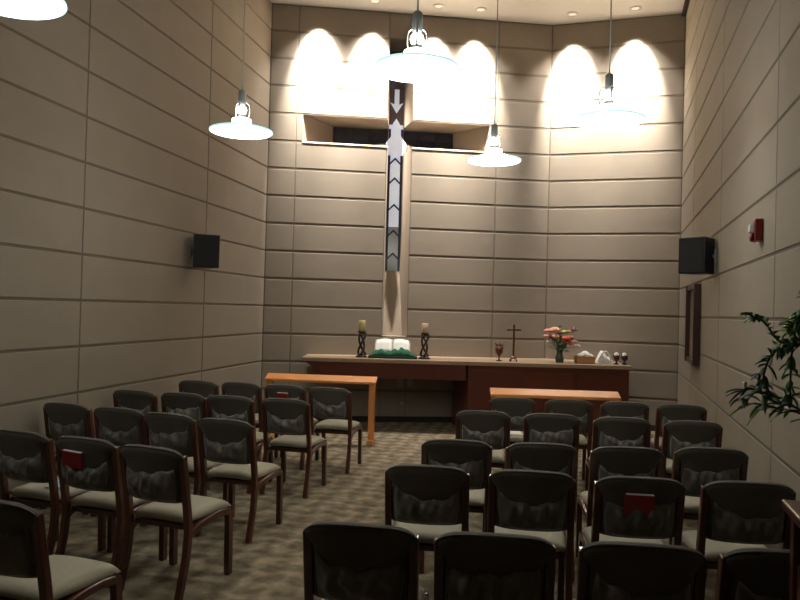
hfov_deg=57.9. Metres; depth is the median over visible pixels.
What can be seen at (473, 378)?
altar table
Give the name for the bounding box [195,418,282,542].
upholstered chair
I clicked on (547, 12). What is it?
ceiling
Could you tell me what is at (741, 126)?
wall
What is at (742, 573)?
upholstered chair
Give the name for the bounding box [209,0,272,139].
pendant lamp
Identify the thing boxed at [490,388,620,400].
rail
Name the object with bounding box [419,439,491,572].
upholstered chair
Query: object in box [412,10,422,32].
socket
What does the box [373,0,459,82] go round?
pendant lamp
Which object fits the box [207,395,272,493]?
upholstered chair
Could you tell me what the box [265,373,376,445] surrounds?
rail
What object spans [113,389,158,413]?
upholstered chair
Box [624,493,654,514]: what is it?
hymnal
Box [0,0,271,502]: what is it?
wall
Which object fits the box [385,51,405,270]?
banner
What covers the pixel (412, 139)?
window
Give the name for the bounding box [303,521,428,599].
upholstered chair
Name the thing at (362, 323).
pillar candle
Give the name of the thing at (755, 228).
fire alarm strobe
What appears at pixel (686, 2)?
trim
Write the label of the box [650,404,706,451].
upholstered chair
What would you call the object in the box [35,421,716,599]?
floor
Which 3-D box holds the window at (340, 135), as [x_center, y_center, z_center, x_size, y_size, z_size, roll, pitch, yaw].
[-0.622,-2.523,11.457,0.874,0.394,0.095,2,-1,-7]
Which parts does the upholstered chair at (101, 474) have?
leg, rail, backrest, seat frame, seat, leg, leg, rail, leg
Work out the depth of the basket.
10.25 m
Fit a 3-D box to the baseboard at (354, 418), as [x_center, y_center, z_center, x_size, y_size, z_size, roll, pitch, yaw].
[0.082,1.801,10.925,4.280,0.085,0.014,2,-1,-7]
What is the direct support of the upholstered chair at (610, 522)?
on the floor
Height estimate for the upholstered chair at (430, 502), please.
0.885 m
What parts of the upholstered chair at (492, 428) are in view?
backrest, seat frame, seat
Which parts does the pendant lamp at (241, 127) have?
lamp shade, bulb globe, cord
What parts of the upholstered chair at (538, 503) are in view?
seat, backrest, seat frame, leg, leg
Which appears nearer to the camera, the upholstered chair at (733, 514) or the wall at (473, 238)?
the upholstered chair at (733, 514)
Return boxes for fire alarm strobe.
[748,219,762,242]
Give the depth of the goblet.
10.32 m
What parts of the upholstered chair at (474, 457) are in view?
leg, backrest, seat frame, seat, leg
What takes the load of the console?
on the floor
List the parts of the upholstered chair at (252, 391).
backrest, seat, leg, leg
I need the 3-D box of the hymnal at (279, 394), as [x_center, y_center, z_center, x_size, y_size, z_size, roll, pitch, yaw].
[-1.228,1.020,7.565,0.120,0.104,0.044,1,-1,13]
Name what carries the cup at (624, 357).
on the altar table
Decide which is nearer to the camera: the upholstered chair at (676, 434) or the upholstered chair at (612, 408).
the upholstered chair at (676, 434)
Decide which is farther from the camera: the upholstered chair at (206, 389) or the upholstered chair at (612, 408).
the upholstered chair at (206, 389)
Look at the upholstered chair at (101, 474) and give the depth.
4.37 m
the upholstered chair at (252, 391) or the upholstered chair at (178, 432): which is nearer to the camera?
the upholstered chair at (178, 432)
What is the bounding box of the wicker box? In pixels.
[574,351,594,363]
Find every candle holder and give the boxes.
[355,331,367,357]
[418,333,429,358]
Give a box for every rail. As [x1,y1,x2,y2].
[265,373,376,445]
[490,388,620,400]
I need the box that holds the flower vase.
[543,325,580,362]
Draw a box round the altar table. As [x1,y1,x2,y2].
[301,354,632,435]
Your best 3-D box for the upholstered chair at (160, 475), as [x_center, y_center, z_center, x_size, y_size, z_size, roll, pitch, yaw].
[-1.363,1.281,4.386,0.456,0.885,0.615,1,-1,20]
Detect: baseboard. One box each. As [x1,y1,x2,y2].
[21,503,39,508]
[314,416,451,421]
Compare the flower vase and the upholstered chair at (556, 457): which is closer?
the upholstered chair at (556, 457)
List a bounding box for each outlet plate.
[398,379,402,385]
[408,379,412,385]
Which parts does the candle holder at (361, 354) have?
twisted stem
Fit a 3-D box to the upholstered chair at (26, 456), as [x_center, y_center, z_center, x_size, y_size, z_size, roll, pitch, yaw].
[-2.316,1.260,4.768,0.456,0.885,0.614,1,-1,20]
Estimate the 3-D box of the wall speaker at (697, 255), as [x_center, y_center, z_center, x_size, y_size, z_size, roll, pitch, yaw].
[2.916,-0.429,7.053,0.263,0.350,0.290,2,-1,-36]
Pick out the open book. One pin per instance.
(386, 344)
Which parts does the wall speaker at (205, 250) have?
wall plate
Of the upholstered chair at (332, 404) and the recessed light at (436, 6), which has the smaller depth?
the upholstered chair at (332, 404)
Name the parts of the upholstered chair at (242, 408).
backrest, leg, rail, seat, leg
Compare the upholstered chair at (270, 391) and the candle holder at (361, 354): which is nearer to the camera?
the upholstered chair at (270, 391)
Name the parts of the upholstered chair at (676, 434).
seat frame, seat, backrest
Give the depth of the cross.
10.34 m
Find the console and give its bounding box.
[781,499,799,599]
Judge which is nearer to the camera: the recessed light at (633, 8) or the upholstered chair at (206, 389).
the upholstered chair at (206, 389)
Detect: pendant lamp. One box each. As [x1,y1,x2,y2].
[0,0,66,19]
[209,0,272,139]
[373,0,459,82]
[466,0,521,166]
[572,0,645,129]
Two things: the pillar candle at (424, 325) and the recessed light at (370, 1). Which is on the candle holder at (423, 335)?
the pillar candle at (424, 325)
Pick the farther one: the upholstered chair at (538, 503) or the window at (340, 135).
the window at (340, 135)
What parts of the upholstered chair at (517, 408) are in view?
backrest, seat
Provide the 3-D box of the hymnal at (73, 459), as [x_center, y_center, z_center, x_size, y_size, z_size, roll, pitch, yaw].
[-1.968,0.958,4.353,0.150,0.110,0.044,1,-1,19]
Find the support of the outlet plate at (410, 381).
attached to the wall at (473, 238)
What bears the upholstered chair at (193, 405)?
on the floor
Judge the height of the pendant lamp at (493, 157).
3.055 m
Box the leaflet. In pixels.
[510,431,522,434]
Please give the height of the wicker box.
0.180 m
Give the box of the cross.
[507,324,520,361]
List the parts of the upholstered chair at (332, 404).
leg, backrest, seat frame, seat, leg, rail, leg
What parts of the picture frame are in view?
picture panel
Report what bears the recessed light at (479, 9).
in the ceiling
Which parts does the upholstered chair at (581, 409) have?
backrest, seat, seat frame, leg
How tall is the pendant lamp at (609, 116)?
3.055 m
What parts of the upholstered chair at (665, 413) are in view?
seat, backrest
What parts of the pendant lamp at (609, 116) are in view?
yoke arm, lamp shade, bulb globe, cord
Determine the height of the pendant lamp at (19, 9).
3.055 m
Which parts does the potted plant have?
stem, stem, stem, stem, stem, stem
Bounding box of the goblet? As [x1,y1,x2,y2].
[495,342,503,360]
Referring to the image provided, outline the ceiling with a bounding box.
[270,0,684,24]
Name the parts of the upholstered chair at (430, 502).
seat frame, backrest, seat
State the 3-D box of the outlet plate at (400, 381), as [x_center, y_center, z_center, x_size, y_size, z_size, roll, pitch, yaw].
[0.002,1.242,10.921,0.075,0.115,0.012,2,-1,-7]
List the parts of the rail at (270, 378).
post, post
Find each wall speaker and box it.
[189,234,219,268]
[678,236,716,274]
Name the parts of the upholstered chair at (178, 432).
backrest, leg, seat, rail, leg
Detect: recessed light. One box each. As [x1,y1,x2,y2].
[369,0,380,3]
[433,4,444,8]
[475,7,486,12]
[566,12,577,16]
[629,6,641,10]
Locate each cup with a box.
[613,353,619,364]
[621,353,627,364]
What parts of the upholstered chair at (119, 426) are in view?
backrest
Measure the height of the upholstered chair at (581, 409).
0.885 m
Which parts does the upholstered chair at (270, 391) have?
backrest, leg, leg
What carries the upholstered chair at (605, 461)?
on the floor
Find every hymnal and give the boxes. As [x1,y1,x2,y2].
[61,449,84,468]
[277,392,287,397]
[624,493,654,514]
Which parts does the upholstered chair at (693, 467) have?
seat frame, seat, backrest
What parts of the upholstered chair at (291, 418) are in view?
leg, leg, backrest, seat frame, seat, leg, rail, leg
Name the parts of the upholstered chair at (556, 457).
backrest, leg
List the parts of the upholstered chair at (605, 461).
leg, rail, seat, leg, backrest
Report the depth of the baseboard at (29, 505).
5.84 m
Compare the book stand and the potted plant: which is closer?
the potted plant
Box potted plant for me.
[726,291,799,424]
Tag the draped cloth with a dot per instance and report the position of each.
(601, 358)
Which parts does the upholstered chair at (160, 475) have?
leg, rail, backrest, seat frame, leg, seat, leg, rail, leg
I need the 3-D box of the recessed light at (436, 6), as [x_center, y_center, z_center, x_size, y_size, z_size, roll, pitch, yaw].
[0.572,-4.338,10.691,0.176,0.017,0.176,2,-1,0]
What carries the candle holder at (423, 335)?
on the altar table
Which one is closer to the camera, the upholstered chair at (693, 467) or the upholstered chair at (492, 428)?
the upholstered chair at (693, 467)
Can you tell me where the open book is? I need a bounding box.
[375,338,409,350]
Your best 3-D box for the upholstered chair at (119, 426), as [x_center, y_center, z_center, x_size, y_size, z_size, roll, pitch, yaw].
[-2.141,1.278,5.864,0.456,0.885,0.611,1,-1,16]
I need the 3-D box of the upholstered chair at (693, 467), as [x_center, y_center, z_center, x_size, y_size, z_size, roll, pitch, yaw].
[1.999,1.378,4.840,0.456,0.885,0.615,1,-1,6]
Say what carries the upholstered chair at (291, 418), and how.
on the floor
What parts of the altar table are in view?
cabinet door, cabinet door, cabinet door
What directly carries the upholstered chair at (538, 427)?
on the floor
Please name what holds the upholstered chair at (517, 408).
on the floor
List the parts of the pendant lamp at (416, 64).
yoke arm, lamp shade, yoke arm, bulb globe, yoke arm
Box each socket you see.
[238,90,245,105]
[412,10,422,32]
[491,124,497,137]
[605,73,613,90]
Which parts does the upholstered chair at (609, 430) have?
leg, backrest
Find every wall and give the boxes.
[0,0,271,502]
[261,3,552,416]
[545,14,685,424]
[677,0,799,548]
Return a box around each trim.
[332,127,450,142]
[682,0,689,15]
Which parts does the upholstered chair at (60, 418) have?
backrest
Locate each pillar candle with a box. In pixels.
[359,319,365,330]
[422,323,427,332]
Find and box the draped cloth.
[595,351,613,364]
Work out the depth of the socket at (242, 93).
6.09 m
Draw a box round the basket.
[574,355,594,363]
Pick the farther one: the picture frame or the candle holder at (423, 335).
the candle holder at (423, 335)
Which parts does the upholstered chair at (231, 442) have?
leg, backrest, leg, seat frame, seat, leg, rail, leg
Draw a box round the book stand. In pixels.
[368,347,416,358]
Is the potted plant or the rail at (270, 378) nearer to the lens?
the potted plant
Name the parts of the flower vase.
flower, flower, flower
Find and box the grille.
[678,237,703,272]
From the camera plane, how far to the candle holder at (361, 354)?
10.32 m
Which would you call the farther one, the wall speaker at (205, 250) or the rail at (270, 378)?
the rail at (270, 378)
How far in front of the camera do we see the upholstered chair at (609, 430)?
5.84 m
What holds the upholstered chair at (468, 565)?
on the floor
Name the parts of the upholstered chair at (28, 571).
backrest, seat frame, seat, rail, leg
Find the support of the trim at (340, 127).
attached to the wall at (473, 238)
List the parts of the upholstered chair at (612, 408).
backrest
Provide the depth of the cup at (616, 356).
10.26 m
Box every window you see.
[333,127,387,145]
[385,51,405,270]
[403,131,452,151]
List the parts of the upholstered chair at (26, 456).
backrest, seat frame, seat, leg, leg, rail, leg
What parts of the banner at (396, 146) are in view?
crossing pane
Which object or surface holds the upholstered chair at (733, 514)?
on the floor
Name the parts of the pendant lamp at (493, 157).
lamp shade, bulb globe, cord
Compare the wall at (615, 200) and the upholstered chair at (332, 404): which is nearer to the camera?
the upholstered chair at (332, 404)
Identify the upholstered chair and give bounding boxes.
[0,429,106,554]
[0,500,122,599]
[39,402,94,513]
[55,436,167,586]
[90,407,144,516]
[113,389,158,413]
[118,444,232,599]
[139,412,228,525]
[161,392,207,422]
[179,380,218,398]
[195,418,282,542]
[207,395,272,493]
[221,382,278,461]
[259,398,326,497]
[262,384,319,468]
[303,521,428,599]
[309,387,361,473]
[385,464,469,550]
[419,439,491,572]
[433,531,555,599]
[455,410,510,469]
[487,469,575,599]
[489,397,535,444]
[505,442,577,581]
[523,413,579,520]
[545,399,592,479]
[573,541,707,599]
[575,446,664,556]
[578,476,685,546]
[584,416,650,490]
[591,401,649,450]
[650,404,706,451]
[661,420,722,478]
[669,447,748,544]
[681,480,795,568]
[715,548,789,599]
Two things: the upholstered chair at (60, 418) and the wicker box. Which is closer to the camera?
the upholstered chair at (60, 418)
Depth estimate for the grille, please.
6.98 m
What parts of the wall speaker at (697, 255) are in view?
wall plate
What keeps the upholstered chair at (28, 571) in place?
on the floor
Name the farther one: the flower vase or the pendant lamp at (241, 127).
the flower vase
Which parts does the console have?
leg, panel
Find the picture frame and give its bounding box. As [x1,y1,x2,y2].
[684,284,700,365]
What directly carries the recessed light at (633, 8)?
in the ceiling
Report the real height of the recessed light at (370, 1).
0.017 m
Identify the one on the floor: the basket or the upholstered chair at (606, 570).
the upholstered chair at (606, 570)
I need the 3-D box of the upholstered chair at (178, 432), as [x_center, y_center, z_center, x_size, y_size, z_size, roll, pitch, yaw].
[-1.674,1.288,5.650,0.456,0.885,0.615,1,-1,18]
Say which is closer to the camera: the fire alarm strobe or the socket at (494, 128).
the fire alarm strobe
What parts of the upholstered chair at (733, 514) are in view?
seat frame, seat, backrest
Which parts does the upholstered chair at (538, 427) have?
backrest, leg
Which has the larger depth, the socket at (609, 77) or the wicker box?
the wicker box
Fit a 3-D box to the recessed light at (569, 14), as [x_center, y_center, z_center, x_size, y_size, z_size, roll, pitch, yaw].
[2.583,-4.281,10.845,0.176,0.017,0.176,2,-1,0]
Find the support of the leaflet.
on the upholstered chair at (517, 408)

